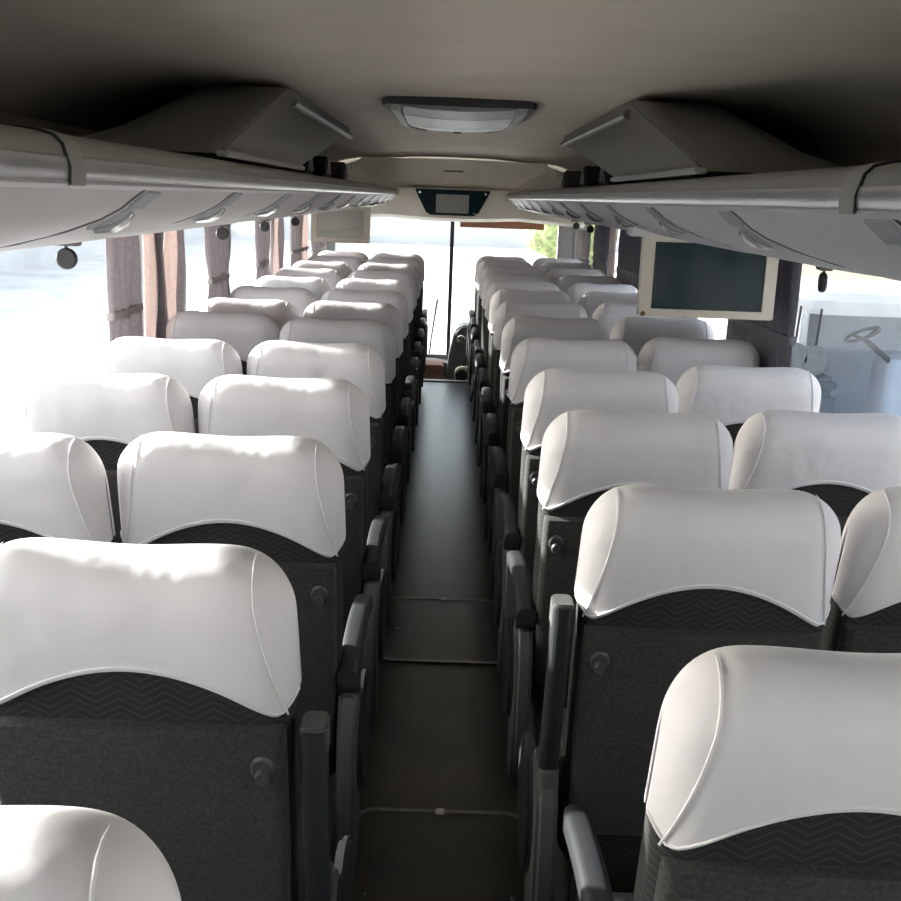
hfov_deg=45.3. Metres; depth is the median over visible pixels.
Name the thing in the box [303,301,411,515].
seat
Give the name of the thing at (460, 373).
blower
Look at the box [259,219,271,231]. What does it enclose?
disc
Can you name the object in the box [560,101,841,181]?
air conditioning unit
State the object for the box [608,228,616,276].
curtain
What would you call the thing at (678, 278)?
television
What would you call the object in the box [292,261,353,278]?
seat
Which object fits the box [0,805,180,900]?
seat
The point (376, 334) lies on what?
seat
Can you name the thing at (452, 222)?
trim
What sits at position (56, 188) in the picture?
luggage rack
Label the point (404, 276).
seat
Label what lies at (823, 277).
disc
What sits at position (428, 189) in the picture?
bulkhead
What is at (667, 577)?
seat
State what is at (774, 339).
curtain
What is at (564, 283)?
seat
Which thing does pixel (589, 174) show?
wedge
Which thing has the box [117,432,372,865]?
seat
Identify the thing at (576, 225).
disc
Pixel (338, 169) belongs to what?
box
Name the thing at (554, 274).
seat
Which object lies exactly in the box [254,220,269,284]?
curtain
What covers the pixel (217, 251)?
curtain
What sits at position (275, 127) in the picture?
air conditioning unit
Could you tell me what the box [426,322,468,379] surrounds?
dashboard
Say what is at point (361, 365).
seat
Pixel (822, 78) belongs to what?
ceiling
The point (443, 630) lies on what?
floor hatch
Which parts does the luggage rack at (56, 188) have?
door panel, latch plate, latch handle, door panel, lamp plate, edge trim, door panel, silver rail, latch plate, latch handle, lamp plate, door panel, latch plate, latch handle, lamp plate, door panel, latch plate, latch handle, lamp plate, door panel, latch handle, door panel, latch handle, door panel, door panel, door panel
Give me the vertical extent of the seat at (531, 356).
1.198 m
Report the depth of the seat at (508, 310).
5.54 m
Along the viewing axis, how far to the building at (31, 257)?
40.52 m
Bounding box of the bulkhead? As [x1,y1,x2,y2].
[346,156,584,227]
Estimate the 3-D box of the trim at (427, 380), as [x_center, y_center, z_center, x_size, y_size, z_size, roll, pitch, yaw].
[-0.023,-0.619,10.229,0.640,0.092,0.080,2,13,0]
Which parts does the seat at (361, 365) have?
knob plate, panel, backrest, panel, armrest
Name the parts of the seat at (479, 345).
panel, armrest, backrest, panel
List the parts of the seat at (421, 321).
panel, backrest, armrest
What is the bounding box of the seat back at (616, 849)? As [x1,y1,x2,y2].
[557,708,641,864]
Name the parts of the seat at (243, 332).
backrest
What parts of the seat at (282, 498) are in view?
backrest, panel, knob plate, coat knob, leg, panel, armrest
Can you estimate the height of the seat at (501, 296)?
1.198 m
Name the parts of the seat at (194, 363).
backrest, panel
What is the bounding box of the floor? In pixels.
[300,381,637,900]
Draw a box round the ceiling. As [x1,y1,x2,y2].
[0,0,900,172]
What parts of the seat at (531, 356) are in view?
panel, armrest, backrest, panel, knob plate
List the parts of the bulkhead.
display panel, display glass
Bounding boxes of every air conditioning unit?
[83,85,352,169]
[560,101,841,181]
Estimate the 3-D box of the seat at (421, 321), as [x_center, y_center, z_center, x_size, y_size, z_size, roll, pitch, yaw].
[-0.470,-1.065,9.286,0.528,1.198,0.673,2,13,-1]
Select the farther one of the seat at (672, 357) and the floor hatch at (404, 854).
the seat at (672, 357)
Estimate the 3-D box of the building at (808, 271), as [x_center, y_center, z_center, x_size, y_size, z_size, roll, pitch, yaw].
[12.624,-3.962,22.701,3.700,4.250,54.600,2,13,0]
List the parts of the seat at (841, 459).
backrest, panel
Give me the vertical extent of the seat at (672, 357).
1.198 m
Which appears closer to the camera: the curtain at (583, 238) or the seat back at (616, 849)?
the seat back at (616, 849)
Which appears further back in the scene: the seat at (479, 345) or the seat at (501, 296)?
the seat at (479, 345)
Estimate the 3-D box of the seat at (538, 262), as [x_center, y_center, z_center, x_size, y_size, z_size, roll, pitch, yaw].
[0.956,-1.215,10.150,0.488,1.198,0.663,2,13,-1]
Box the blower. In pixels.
[454,366,468,379]
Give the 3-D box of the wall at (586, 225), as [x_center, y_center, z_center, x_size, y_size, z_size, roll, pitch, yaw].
[1.289,-0.084,4.501,0.060,2.000,14.000,2,13,0]
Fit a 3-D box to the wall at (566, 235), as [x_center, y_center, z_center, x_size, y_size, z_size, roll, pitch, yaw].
[-0.008,-1.861,11.211,2.540,2.300,0.080,2,13,0]
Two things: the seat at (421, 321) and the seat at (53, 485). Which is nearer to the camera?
the seat at (53, 485)
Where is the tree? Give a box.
[524,224,618,266]
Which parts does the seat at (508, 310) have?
panel, armrest, backrest, panel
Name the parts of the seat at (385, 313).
panel, backrest, panel, armrest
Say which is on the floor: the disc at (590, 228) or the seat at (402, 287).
the seat at (402, 287)
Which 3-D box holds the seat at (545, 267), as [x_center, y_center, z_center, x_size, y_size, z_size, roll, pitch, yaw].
[0.957,-1.067,9.517,0.488,1.198,0.663,2,13,-1]
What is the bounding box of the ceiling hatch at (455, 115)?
[382,96,536,133]
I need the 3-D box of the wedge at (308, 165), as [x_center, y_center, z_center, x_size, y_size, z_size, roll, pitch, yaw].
[-0.708,-1.228,4.581,0.230,0.096,0.265,2,13,0]
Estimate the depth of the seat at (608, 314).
5.58 m
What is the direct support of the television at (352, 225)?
hanging from the luggage rack at (56, 188)
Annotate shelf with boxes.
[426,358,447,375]
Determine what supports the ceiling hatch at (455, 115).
in the ceiling
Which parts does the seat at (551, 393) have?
panel, armrest, backrest, panel, knob plate, coat knob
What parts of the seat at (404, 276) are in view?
panel, backrest, armrest, panel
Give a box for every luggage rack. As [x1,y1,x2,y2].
[0,123,398,251]
[507,160,900,280]
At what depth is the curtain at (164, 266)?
4.60 m
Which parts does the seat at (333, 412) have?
coat knob, knob plate, panel, backrest, panel, armrest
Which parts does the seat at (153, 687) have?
panel, backrest, knob plate, coat knob, armrest, panel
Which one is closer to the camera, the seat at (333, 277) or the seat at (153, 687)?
the seat at (153, 687)
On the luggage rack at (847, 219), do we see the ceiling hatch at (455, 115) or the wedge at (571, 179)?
the wedge at (571, 179)
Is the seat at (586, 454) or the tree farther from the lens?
the tree
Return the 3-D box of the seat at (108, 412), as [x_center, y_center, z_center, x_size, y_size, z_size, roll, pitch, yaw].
[-0.974,0.307,3.357,0.488,1.198,0.663,2,13,0]
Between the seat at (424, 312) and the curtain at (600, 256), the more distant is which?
the seat at (424, 312)
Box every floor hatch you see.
[354,807,524,900]
[383,596,497,665]
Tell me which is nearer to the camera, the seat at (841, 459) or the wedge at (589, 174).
the seat at (841, 459)
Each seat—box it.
[0,433,114,544]
[0,538,354,900]
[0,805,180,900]
[17,370,194,542]
[102,336,242,433]
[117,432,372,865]
[166,311,279,374]
[198,375,388,722]
[199,298,298,331]
[229,286,316,317]
[247,340,399,629]
[254,276,331,300]
[275,267,343,288]
[279,317,406,563]
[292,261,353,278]
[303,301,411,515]
[306,255,361,270]
[318,251,368,264]
[321,288,414,475]
[335,278,418,449]
[348,270,421,425]
[358,263,423,404]
[366,257,425,386]
[373,252,427,372]
[466,256,526,373]
[468,260,532,384]
[469,265,539,401]
[471,273,549,421]
[473,280,559,443]
[475,289,571,466]
[478,300,587,497]
[482,316,608,541]
[487,337,636,598]
[494,368,678,680]
[502,409,732,783]
[517,484,840,900]
[532,258,581,269]
[538,262,592,276]
[546,268,605,284]
[556,275,621,292]
[563,645,900,900]
[566,283,637,303]
[578,291,637,317]
[592,302,682,338]
[610,316,714,361]
[636,337,759,386]
[676,364,820,447]
[728,409,900,536]
[821,486,900,652]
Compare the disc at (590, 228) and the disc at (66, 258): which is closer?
the disc at (66, 258)
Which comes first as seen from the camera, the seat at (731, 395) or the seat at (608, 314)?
the seat at (731, 395)
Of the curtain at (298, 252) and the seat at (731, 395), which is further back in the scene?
the curtain at (298, 252)
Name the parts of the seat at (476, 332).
panel, armrest, backrest, panel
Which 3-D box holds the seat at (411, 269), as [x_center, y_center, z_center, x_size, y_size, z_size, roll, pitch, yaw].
[-0.467,-0.882,8.507,0.528,1.198,0.673,2,13,-1]
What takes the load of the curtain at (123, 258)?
hanging from the luggage rack at (56, 188)
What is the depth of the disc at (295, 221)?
7.77 m
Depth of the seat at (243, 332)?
4.48 m
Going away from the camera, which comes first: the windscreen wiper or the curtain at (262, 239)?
the curtain at (262, 239)
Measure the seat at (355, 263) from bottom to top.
1.198 m
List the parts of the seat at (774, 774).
armrest, backrest, panel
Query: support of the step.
on the floor
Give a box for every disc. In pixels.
[54,242,81,269]
[216,224,230,239]
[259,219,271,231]
[291,215,300,225]
[571,220,579,228]
[584,222,594,232]
[816,266,833,292]
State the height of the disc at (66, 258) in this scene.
0.086 m
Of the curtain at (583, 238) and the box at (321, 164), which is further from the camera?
the curtain at (583, 238)
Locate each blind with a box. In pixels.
[460,222,543,229]
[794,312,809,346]
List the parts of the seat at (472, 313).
panel, armrest, backrest, panel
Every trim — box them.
[423,379,468,382]
[446,221,454,354]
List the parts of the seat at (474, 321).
panel, armrest, backrest, panel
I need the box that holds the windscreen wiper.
[429,298,437,352]
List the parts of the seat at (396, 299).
panel, backrest, armrest, panel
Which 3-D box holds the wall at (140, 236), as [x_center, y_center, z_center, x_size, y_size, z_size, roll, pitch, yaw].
[-1.310,-0.174,4.478,0.060,2.000,14.000,2,13,0]
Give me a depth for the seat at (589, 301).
6.22 m
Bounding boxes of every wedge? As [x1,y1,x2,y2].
[268,158,313,173]
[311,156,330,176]
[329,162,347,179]
[561,170,581,187]
[580,166,600,186]
[598,168,649,184]
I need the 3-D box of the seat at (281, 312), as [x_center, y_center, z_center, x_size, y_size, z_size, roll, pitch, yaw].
[-0.974,-0.195,5.499,0.488,1.198,0.663,2,13,0]
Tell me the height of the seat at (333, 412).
1.198 m
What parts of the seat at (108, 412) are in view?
backrest, panel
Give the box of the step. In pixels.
[424,360,443,378]
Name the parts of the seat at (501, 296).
panel, armrest, backrest, panel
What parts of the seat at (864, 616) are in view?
backrest, panel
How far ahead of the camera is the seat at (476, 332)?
8.34 m
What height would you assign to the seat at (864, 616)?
1.198 m
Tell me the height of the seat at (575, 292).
1.198 m
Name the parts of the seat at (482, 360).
panel, armrest, backrest, panel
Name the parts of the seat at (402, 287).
panel, backrest, armrest, panel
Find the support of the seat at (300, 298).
on the floor
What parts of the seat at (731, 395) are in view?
backrest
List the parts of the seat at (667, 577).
panel, armrest, leg, knob plate, coat knob, backrest, panel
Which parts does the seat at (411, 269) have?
panel, backrest, armrest, panel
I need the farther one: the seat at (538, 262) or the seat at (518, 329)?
the seat at (538, 262)
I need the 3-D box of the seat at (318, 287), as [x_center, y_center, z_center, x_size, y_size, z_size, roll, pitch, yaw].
[-0.975,-0.531,6.930,0.488,1.198,0.663,2,13,0]
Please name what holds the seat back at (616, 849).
on the seat at (667, 577)
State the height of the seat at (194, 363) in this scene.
1.198 m
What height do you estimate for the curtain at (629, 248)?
0.756 m
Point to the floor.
(438, 738)
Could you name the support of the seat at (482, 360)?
on the floor
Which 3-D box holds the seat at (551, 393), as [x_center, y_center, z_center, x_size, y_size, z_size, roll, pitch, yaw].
[0.430,0.273,3.725,0.528,1.198,0.673,2,13,-1]
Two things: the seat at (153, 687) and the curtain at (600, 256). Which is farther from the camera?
the curtain at (600, 256)
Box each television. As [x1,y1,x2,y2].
[311,207,370,243]
[626,227,778,319]
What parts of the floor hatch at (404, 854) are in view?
metal frame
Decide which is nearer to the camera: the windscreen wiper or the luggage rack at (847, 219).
the luggage rack at (847, 219)
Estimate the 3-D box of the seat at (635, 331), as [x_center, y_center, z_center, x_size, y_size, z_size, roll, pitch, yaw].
[0.961,-0.089,5.350,0.488,1.198,0.663,2,13,0]
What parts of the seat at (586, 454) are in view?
panel, armrest, leg, knob plate, coat knob, panel, backrest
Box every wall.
[139,218,326,336]
[327,162,574,359]
[573,224,608,260]
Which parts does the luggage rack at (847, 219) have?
door panel, door panel, door panel, latch handle, door panel, latch handle, door panel, latch handle, door panel, latch plate, lamp plate, latch handle, latch plate, door panel, lamp plate, latch handle, latch plate, door panel, silver rail, edge trim, lamp plate, latch handle, latch plate, door panel, door panel, lamp plate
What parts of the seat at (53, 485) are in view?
backrest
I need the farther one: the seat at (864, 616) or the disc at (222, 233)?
the disc at (222, 233)
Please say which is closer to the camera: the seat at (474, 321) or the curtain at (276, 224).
the curtain at (276, 224)
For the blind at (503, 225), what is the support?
attached to the wall at (566, 235)
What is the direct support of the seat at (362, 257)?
on the floor
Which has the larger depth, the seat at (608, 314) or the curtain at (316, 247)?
the curtain at (316, 247)
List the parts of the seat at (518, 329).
panel, armrest, backrest, panel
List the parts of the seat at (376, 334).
panel, backrest, panel, armrest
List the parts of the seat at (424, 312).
backrest, armrest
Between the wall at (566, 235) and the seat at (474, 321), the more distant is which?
the wall at (566, 235)
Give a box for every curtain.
[105,235,142,344]
[143,230,185,338]
[204,226,230,300]
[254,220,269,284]
[269,217,283,275]
[289,214,308,266]
[310,241,325,255]
[575,229,590,263]
[592,225,610,275]
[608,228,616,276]
[616,229,641,289]
[726,259,802,367]

